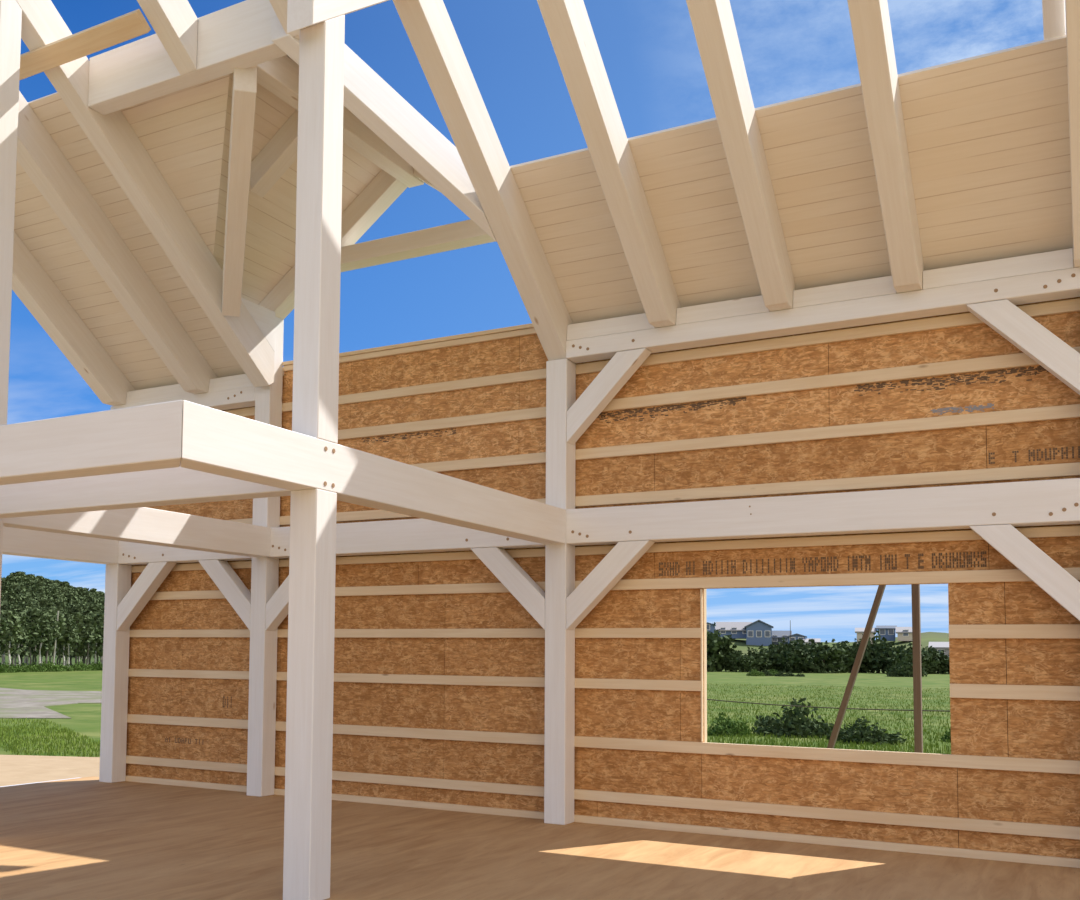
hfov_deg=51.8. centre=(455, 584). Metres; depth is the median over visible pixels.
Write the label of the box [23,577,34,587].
conifer tree
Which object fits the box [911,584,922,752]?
prop
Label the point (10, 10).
timber post
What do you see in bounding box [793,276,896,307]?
board
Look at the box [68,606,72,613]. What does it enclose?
conifer tree
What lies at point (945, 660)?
broadleaf tree
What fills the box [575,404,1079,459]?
batten
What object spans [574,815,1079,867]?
batten
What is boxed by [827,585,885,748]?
prop
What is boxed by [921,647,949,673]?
broadleaf tree
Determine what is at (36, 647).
conifer tree
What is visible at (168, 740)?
print
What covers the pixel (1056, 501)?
beam
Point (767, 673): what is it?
bush
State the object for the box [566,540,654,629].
knee brace
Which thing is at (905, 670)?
bush
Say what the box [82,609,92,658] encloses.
conifer tree
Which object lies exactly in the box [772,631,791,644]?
house
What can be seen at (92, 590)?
conifer tree
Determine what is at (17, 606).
conifer tree
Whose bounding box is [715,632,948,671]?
hill
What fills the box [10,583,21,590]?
conifer tree
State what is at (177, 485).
beam
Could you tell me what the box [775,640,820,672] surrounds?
broadleaf tree
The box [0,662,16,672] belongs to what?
bush
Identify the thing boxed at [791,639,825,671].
broadleaf tree
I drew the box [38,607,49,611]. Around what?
conifer tree
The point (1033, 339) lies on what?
knee brace
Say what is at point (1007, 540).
knee brace
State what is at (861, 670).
broadleaf tree
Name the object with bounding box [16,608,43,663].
conifer tree
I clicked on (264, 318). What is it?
plate
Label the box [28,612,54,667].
conifer tree
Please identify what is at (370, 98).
rafter
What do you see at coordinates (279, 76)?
ridge beam
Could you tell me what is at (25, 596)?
conifer tree
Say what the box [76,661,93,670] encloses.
bush
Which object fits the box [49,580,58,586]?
conifer tree
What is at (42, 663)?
bush
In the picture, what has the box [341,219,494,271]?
tie
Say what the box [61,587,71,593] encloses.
conifer tree
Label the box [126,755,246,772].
batten
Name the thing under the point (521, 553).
batten
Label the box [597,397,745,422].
print
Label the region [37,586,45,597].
conifer tree
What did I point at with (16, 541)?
tie beam
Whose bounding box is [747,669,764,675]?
bush
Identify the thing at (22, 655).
conifer tree
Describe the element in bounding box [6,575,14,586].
conifer tree
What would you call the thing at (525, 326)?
trim
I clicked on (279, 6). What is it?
rafter
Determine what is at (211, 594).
batten
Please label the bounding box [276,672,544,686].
batten
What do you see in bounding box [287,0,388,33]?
beam
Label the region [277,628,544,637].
batten
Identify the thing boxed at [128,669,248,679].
batten
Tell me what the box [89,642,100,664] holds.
conifer tree
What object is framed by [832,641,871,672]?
broadleaf tree
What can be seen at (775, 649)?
broadleaf tree
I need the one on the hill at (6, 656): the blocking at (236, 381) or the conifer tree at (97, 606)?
the conifer tree at (97, 606)
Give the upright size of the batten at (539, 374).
0.100 m
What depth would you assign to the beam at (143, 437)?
6.72 m
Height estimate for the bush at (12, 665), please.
0.947 m
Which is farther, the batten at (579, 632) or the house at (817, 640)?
the house at (817, 640)
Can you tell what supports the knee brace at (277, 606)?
attached to the timber post at (268, 399)
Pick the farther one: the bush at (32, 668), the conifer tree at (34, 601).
the conifer tree at (34, 601)
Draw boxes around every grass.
[0,717,99,756]
[707,683,950,753]
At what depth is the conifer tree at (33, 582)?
144.35 m
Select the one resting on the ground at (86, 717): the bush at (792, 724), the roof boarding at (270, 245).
the bush at (792, 724)
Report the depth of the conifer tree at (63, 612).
123.94 m
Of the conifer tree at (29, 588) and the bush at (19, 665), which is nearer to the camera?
the bush at (19, 665)
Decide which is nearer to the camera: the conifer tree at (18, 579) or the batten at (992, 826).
the batten at (992, 826)
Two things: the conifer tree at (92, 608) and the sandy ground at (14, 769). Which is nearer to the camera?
the sandy ground at (14, 769)
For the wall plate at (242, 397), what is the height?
0.181 m
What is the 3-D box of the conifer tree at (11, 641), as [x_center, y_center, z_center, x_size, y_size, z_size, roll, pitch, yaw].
[-41.095,5.524,103.336,2.358,5.178,2.300,-3,-5,41]
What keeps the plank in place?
attached to the rafter at (111, 135)
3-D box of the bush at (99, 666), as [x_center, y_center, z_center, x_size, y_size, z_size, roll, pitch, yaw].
[-35.604,8.124,109.824,2.118,1.047,2.250,1,-4,1]
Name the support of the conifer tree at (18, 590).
on the hill at (6, 656)
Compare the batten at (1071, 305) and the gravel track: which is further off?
the gravel track
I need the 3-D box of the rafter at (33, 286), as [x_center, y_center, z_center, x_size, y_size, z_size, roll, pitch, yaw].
[-5.346,-4.245,12.519,0.217,3.651,4.600,-2,-4,30]
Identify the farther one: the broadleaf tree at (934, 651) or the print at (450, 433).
the broadleaf tree at (934, 651)
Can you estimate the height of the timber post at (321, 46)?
3.079 m
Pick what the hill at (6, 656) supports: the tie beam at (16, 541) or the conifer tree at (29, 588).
the conifer tree at (29, 588)
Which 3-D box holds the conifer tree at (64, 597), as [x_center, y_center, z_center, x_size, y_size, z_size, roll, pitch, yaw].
[-50.735,3.903,142.193,2.388,5.188,2.353,3,-5,-38]
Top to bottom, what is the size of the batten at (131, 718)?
0.106 m
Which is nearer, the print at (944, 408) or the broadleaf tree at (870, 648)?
the print at (944, 408)
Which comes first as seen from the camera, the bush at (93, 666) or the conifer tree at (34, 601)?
the bush at (93, 666)
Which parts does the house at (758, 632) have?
pane, pane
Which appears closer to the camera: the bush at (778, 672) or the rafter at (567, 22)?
the rafter at (567, 22)
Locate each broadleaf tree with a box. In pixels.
[707,622,727,671]
[707,630,741,671]
[722,649,744,671]
[729,652,764,671]
[740,645,780,671]
[760,644,778,670]
[770,637,806,672]
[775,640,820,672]
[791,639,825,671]
[802,639,847,672]
[826,642,854,672]
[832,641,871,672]
[850,637,876,672]
[859,630,890,672]
[872,642,911,671]
[880,643,926,669]
[900,645,940,673]
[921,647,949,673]
[934,654,949,673]
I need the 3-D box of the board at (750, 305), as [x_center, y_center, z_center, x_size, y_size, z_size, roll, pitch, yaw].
[2.510,-2.557,10.381,0.882,0.170,0.140,-2,-4,30]
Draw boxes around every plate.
[110,386,254,410]
[241,298,274,351]
[566,267,1079,362]
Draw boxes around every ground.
[0,669,950,756]
[0,755,99,785]
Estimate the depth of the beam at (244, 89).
10.73 m
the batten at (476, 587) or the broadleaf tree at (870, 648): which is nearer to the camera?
the batten at (476, 587)
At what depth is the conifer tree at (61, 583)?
156.14 m
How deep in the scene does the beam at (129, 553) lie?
13.70 m
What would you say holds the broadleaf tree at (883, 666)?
on the ground at (86, 717)
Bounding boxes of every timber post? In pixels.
[0,0,21,603]
[99,564,131,782]
[247,317,283,796]
[283,489,336,899]
[292,15,344,443]
[544,359,575,824]
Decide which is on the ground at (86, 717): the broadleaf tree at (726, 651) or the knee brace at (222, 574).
the broadleaf tree at (726, 651)
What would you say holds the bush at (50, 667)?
on the ground at (86, 717)
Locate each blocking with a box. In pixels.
[126,384,192,403]
[208,374,252,391]
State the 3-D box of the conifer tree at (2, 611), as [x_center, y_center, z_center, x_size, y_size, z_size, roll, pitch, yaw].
[-41.167,5.155,100.977,2.604,5.634,2.628,-1,-4,26]
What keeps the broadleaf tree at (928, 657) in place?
on the ground at (86, 717)
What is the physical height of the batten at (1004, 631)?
0.116 m
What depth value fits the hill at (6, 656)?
120.21 m
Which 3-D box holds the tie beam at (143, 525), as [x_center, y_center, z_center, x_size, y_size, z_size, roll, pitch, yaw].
[-3.147,-0.592,11.311,0.225,0.342,3.635,-2,-4,30]
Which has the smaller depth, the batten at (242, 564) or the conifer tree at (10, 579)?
the batten at (242, 564)
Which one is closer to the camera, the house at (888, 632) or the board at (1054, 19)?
the board at (1054, 19)
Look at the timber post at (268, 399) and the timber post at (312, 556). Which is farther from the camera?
the timber post at (268, 399)
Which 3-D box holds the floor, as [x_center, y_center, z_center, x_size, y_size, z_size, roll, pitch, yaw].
[-2.502,2.043,4.555,13.920,0.250,15.160,-2,-4,30]
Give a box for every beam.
[0,400,182,484]
[0,462,290,517]
[2,526,117,563]
[3,507,270,557]
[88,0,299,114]
[118,541,251,564]
[180,400,565,544]
[222,67,256,316]
[252,55,423,187]
[270,518,544,558]
[287,0,388,33]
[566,478,1079,545]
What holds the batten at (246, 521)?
attached to the wall
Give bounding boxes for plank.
[19,9,150,79]
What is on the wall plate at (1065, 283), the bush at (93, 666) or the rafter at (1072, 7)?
the rafter at (1072, 7)
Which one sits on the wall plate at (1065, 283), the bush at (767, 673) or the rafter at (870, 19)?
the rafter at (870, 19)
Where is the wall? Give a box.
[126,259,1079,858]
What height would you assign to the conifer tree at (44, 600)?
5.608 m
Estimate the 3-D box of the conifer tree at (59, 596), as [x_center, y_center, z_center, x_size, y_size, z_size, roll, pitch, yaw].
[-50.604,3.876,141.027,2.165,5.039,2.233,-2,-5,39]
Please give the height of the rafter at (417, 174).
1.477 m
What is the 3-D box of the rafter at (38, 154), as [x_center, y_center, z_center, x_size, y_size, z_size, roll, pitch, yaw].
[-4.131,-4.277,11.823,0.217,3.651,4.600,-2,-4,30]
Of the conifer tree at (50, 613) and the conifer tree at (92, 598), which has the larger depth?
the conifer tree at (92, 598)
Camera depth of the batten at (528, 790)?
11.80 m
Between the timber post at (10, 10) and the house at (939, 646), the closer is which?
the timber post at (10, 10)
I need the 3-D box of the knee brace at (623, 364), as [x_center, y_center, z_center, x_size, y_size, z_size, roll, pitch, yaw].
[1.510,-1.841,10.924,0.829,0.843,0.171,-2,-4,30]
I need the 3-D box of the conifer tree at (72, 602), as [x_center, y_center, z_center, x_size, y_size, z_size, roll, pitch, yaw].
[-47.229,4.821,136.955,2.586,5.835,2.507,0,-4,13]
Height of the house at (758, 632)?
5.320 m
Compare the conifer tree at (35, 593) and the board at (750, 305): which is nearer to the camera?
the board at (750, 305)
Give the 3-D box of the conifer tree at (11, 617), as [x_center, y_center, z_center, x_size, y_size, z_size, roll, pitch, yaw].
[-38.808,4.995,96.311,2.371,5.403,2.337,3,-4,-33]
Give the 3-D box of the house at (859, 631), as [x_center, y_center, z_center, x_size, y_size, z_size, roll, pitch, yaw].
[83.258,10.603,224.891,4.100,3.520,4.700,-1,-4,20]
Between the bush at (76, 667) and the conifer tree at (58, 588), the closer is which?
the bush at (76, 667)
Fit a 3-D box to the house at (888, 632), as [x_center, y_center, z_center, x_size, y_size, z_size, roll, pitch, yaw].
[86.985,9.914,223.521,3.900,3.120,4.700,-1,-4,21]
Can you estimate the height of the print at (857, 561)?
0.132 m
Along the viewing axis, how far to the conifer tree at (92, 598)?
149.13 m
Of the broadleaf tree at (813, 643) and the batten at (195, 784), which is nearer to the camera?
the batten at (195, 784)
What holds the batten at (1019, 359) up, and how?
attached to the wall
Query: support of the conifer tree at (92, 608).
on the hill at (6, 656)
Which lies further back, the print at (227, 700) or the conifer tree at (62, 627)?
the conifer tree at (62, 627)
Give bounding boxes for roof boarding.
[14,74,283,389]
[213,55,381,304]
[510,35,1072,323]
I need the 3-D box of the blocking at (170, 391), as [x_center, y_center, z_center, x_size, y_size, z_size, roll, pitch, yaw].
[-3.682,-2.394,13.930,1.177,0.170,0.140,-2,-4,30]
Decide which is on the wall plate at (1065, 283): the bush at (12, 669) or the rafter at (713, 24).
the rafter at (713, 24)
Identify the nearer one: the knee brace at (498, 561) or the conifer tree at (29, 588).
the knee brace at (498, 561)
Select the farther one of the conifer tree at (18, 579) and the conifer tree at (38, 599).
the conifer tree at (18, 579)
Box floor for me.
[0,776,1079,899]
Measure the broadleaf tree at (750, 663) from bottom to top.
2.975 m
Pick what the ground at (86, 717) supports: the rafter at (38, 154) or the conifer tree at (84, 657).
the conifer tree at (84, 657)
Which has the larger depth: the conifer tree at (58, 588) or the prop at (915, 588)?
the conifer tree at (58, 588)
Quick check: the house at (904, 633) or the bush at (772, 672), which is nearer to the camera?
the bush at (772, 672)
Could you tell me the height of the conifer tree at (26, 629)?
5.097 m
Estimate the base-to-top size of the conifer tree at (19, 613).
5.616 m
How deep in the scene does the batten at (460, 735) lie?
11.84 m
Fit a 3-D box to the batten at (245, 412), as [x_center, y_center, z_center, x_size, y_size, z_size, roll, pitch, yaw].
[-3.241,-2.070,13.862,2.484,0.100,0.040,-2,-4,30]
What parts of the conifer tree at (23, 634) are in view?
crown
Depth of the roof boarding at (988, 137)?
9.29 m
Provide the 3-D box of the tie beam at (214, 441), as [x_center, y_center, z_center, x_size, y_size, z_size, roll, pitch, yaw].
[-0.335,-0.729,8.717,0.229,0.342,5.338,-2,-4,30]
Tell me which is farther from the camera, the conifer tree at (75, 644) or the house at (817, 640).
the house at (817, 640)
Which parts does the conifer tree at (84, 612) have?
crown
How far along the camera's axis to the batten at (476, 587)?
12.02 m
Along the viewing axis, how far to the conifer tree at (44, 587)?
138.70 m
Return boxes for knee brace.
[117,562,175,630]
[198,560,250,629]
[266,575,288,630]
[470,547,544,629]
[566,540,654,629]
[567,348,651,444]
[966,299,1079,394]
[969,524,1079,620]
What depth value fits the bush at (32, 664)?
99.61 m
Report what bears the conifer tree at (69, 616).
on the ground at (86, 717)
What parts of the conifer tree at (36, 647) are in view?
crown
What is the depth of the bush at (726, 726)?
27.18 m
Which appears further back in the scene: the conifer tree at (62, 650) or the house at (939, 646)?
the house at (939, 646)
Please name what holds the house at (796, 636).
on the hill at (926, 637)
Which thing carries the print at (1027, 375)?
attached to the wall
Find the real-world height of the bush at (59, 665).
1.045 m
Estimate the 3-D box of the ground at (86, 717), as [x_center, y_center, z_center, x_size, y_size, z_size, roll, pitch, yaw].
[39.766,16.262,218.957,660.000,0.050,640.000,-2,-4,30]
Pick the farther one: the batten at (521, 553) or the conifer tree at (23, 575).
the conifer tree at (23, 575)
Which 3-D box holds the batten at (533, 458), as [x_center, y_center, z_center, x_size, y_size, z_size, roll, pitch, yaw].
[-0.528,-1.267,12.246,3.788,0.106,0.040,-2,-4,30]
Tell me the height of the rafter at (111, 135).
3.703 m
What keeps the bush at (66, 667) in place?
on the ground at (86, 717)
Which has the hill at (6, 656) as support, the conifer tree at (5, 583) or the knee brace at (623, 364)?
the conifer tree at (5, 583)
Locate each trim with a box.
[0,777,79,786]
[282,323,533,365]
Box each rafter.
[12,231,134,405]
[16,0,274,386]
[17,91,217,393]
[137,0,197,74]
[250,110,297,197]
[259,169,406,319]
[269,0,299,36]
[271,18,496,241]
[393,0,573,362]
[413,168,439,191]
[537,0,680,327]
[686,0,796,311]
[847,0,924,292]
[1065,0,1079,267]
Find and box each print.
[165,737,202,744]
[223,696,231,707]
[361,428,455,443]
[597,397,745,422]
[659,551,986,575]
[854,365,1048,395]
[931,403,993,414]
[989,446,1079,463]
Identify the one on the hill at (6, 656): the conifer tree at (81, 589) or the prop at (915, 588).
the conifer tree at (81, 589)
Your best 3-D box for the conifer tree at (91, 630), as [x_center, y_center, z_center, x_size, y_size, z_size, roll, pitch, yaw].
[-36.290,5.766,109.273,2.387,5.557,2.462,1,-4,-2]
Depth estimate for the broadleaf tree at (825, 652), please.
142.62 m
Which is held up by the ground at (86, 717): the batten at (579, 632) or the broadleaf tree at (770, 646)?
the broadleaf tree at (770, 646)
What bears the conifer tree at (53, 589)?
on the hill at (6, 656)
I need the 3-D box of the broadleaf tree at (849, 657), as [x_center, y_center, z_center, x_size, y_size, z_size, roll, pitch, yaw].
[50.990,10.176,149.222,5.891,4.909,6.370,0,-4,5]
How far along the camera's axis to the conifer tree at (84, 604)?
137.56 m
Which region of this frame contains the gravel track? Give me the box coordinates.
[0,688,101,718]
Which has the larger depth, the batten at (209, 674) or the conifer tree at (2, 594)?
the conifer tree at (2, 594)
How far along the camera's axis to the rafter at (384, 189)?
12.54 m
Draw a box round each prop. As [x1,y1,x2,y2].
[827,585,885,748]
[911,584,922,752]
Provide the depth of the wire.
21.78 m
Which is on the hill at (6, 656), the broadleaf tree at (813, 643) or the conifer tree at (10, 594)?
the conifer tree at (10, 594)
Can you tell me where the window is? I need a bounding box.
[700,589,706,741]
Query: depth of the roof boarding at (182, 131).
12.13 m
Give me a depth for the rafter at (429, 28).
9.81 m
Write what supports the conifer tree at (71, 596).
on the hill at (6, 656)
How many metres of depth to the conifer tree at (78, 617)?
108.74 m
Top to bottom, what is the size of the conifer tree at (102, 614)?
5.871 m
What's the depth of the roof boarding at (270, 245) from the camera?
12.07 m
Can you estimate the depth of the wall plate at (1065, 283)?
9.83 m
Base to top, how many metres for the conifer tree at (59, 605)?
5.654 m
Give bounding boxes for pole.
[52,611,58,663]
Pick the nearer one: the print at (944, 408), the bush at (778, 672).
the print at (944, 408)
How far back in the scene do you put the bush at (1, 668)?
93.76 m
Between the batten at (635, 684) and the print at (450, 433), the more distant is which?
the print at (450, 433)
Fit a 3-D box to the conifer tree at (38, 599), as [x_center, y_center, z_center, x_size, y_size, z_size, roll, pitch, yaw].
[-48.991,4.207,129.961,2.574,5.675,2.612,-1,-4,18]
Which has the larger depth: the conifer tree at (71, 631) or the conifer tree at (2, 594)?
the conifer tree at (2, 594)
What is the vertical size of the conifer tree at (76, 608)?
5.294 m
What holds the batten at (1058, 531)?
attached to the wall
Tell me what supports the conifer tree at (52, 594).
on the hill at (6, 656)
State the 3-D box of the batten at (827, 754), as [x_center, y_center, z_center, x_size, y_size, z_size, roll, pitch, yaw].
[3.863,1.501,9.531,6.400,0.106,0.040,-2,-4,30]
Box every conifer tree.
[0,600,13,656]
[0,610,10,663]
[0,611,23,668]
[0,616,12,654]
[1,577,11,592]
[1,593,9,601]
[4,590,18,605]
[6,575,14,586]
[8,641,20,665]
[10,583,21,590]
[11,615,32,664]
[14,586,25,594]
[14,605,22,613]
[15,576,26,588]
[15,615,33,664]
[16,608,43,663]
[17,571,25,577]
[17,594,25,609]
[17,611,28,664]
[18,593,33,609]
[19,634,37,666]
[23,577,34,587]
[25,589,31,598]
[26,587,35,598]
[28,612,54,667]
[30,586,40,598]
[31,580,38,586]
[31,599,39,610]
[31,640,43,664]
[35,596,41,605]
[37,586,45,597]
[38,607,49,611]
[39,586,50,596]
[39,597,52,609]
[41,610,61,663]
[42,596,55,607]
[46,611,69,664]
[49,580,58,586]
[49,586,58,593]
[50,640,64,664]
[51,593,58,599]
[53,598,66,611]
[53,621,72,665]
[55,595,65,604]
[56,586,61,594]
[57,619,81,664]
[58,581,66,586]
[58,644,75,665]
[60,611,69,617]
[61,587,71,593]
[61,594,67,605]
[66,612,89,662]
[67,593,79,605]
[67,615,74,665]
[68,600,79,606]
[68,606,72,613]
[71,604,83,613]
[76,587,83,592]
[77,621,96,663]
[78,615,100,664]
[79,601,87,609]
[82,590,90,598]
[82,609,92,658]
[87,595,98,604]
[88,605,96,612]
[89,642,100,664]
[90,588,99,595]
[90,613,103,662]
[94,604,101,612]
[95,613,103,663]
[96,597,103,608]
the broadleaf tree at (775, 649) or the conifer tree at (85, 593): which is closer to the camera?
the broadleaf tree at (775, 649)
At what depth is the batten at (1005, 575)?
9.91 m
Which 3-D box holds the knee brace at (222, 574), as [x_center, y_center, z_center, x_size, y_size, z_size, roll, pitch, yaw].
[-2.718,0.133,13.218,0.834,0.849,0.171,-2,-4,30]
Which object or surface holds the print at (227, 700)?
attached to the wall
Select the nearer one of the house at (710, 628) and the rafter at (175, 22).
the rafter at (175, 22)
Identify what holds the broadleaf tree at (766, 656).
on the ground at (86, 717)
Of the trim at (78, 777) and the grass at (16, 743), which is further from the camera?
the grass at (16, 743)
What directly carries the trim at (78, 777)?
attached to the floor
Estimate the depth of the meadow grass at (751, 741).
35.83 m
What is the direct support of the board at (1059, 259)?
on the wall plate at (1065, 283)
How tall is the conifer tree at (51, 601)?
5.791 m
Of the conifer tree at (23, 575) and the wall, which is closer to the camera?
the wall
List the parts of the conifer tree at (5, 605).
crown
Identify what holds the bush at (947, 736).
on the ground at (86, 717)
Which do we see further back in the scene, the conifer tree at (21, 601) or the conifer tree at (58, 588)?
the conifer tree at (58, 588)
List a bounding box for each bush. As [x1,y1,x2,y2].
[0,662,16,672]
[0,665,6,672]
[5,663,21,671]
[16,663,28,671]
[21,663,38,671]
[28,662,44,671]
[38,663,47,671]
[41,661,61,671]
[50,662,65,670]
[61,664,74,670]
[69,663,84,670]
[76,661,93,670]
[87,663,97,670]
[91,661,102,670]
[707,712,750,736]
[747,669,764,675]
[751,698,833,737]
[762,669,772,675]
[770,669,778,675]
[775,670,788,676]
[826,716,906,744]
[886,655,928,676]
[940,726,950,741]
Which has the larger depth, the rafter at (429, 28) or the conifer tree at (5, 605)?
the conifer tree at (5, 605)
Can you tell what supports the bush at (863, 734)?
on the ground at (86, 717)
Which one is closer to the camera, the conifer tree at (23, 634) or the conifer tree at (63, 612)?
the conifer tree at (23, 634)
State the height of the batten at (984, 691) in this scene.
0.118 m
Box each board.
[567,313,654,340]
[676,295,769,324]
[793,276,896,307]
[923,248,1073,289]
[1042,0,1065,39]
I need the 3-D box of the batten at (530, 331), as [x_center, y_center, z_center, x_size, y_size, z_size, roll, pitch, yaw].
[-0.482,-2.611,12.313,3.615,0.062,0.040,-2,-4,30]
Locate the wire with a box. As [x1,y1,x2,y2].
[707,699,949,711]
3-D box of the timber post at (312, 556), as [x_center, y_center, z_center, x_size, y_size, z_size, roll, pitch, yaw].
[-0.989,0.740,7.513,0.225,2.755,0.235,-2,-4,30]
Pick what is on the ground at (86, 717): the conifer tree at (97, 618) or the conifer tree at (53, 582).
the conifer tree at (97, 618)
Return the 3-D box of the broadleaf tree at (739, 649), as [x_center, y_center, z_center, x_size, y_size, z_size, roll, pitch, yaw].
[37.365,10.462,149.958,5.167,3.402,5.032,3,-4,-29]
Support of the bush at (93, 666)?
on the ground at (86, 717)
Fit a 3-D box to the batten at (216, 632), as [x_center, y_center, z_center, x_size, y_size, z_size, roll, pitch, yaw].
[-3.268,0.610,13.692,2.484,0.096,0.040,-2,-4,30]
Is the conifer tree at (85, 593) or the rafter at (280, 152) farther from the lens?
the conifer tree at (85, 593)
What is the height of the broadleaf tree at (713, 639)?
7.234 m
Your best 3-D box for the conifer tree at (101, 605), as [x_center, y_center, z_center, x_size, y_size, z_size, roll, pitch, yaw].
[-49.221,4.570,151.321,2.602,5.858,2.668,4,-5,-42]
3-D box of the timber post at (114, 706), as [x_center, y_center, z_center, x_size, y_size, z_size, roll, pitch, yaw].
[-4.339,1.126,14.113,0.225,2.755,0.235,-2,-4,30]
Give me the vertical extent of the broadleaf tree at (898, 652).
4.510 m
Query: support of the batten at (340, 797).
attached to the wall
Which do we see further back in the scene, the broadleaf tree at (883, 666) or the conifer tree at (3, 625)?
the broadleaf tree at (883, 666)
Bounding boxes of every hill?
[0,644,99,665]
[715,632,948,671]
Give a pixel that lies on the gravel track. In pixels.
(14, 703)
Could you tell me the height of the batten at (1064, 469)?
0.103 m
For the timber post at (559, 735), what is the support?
on the floor
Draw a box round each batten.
[125,775,246,791]
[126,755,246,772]
[127,714,247,728]
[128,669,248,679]
[130,629,249,636]
[131,561,251,572]
[150,589,250,599]
[224,407,254,416]
[227,518,252,523]
[274,788,543,818]
[275,721,543,744]
[275,767,543,796]
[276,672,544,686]
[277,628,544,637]
[279,548,544,566]
[280,498,545,524]
[282,369,545,411]
[283,328,536,371]
[335,582,544,595]
[338,407,545,439]
[409,452,545,471]
[574,736,1079,773]
[574,789,1079,839]
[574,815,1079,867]
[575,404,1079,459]
[575,462,1079,506]
[575,525,1079,555]
[575,567,1079,589]
[575,628,700,637]
[575,678,700,690]
[576,298,1079,374]
[602,346,1079,411]
[949,624,1079,638]
[950,684,1079,700]
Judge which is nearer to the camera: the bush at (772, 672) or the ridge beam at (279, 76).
the ridge beam at (279, 76)
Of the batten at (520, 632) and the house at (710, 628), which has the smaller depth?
the batten at (520, 632)
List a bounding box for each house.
[707,622,715,632]
[716,622,751,638]
[744,620,773,645]
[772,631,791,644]
[786,633,806,643]
[803,638,820,644]
[855,628,876,643]
[876,626,896,640]
[896,627,911,640]
[928,642,948,656]
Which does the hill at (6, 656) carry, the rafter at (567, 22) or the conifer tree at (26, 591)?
the conifer tree at (26, 591)
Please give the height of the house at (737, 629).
3.420 m
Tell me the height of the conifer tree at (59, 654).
5.224 m
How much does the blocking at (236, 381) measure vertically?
0.170 m
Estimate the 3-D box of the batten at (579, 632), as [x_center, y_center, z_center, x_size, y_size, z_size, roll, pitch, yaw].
[1.711,0.479,10.839,1.413,0.096,0.040,-2,-4,30]
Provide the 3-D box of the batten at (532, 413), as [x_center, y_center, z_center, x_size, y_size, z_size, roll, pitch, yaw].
[-0.523,-1.738,12.276,3.788,0.110,0.040,-2,-4,30]
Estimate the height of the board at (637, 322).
0.170 m
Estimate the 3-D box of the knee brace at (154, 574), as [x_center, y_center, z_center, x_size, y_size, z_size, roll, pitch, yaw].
[-3.881,0.164,13.884,0.835,0.849,0.171,-2,-4,30]

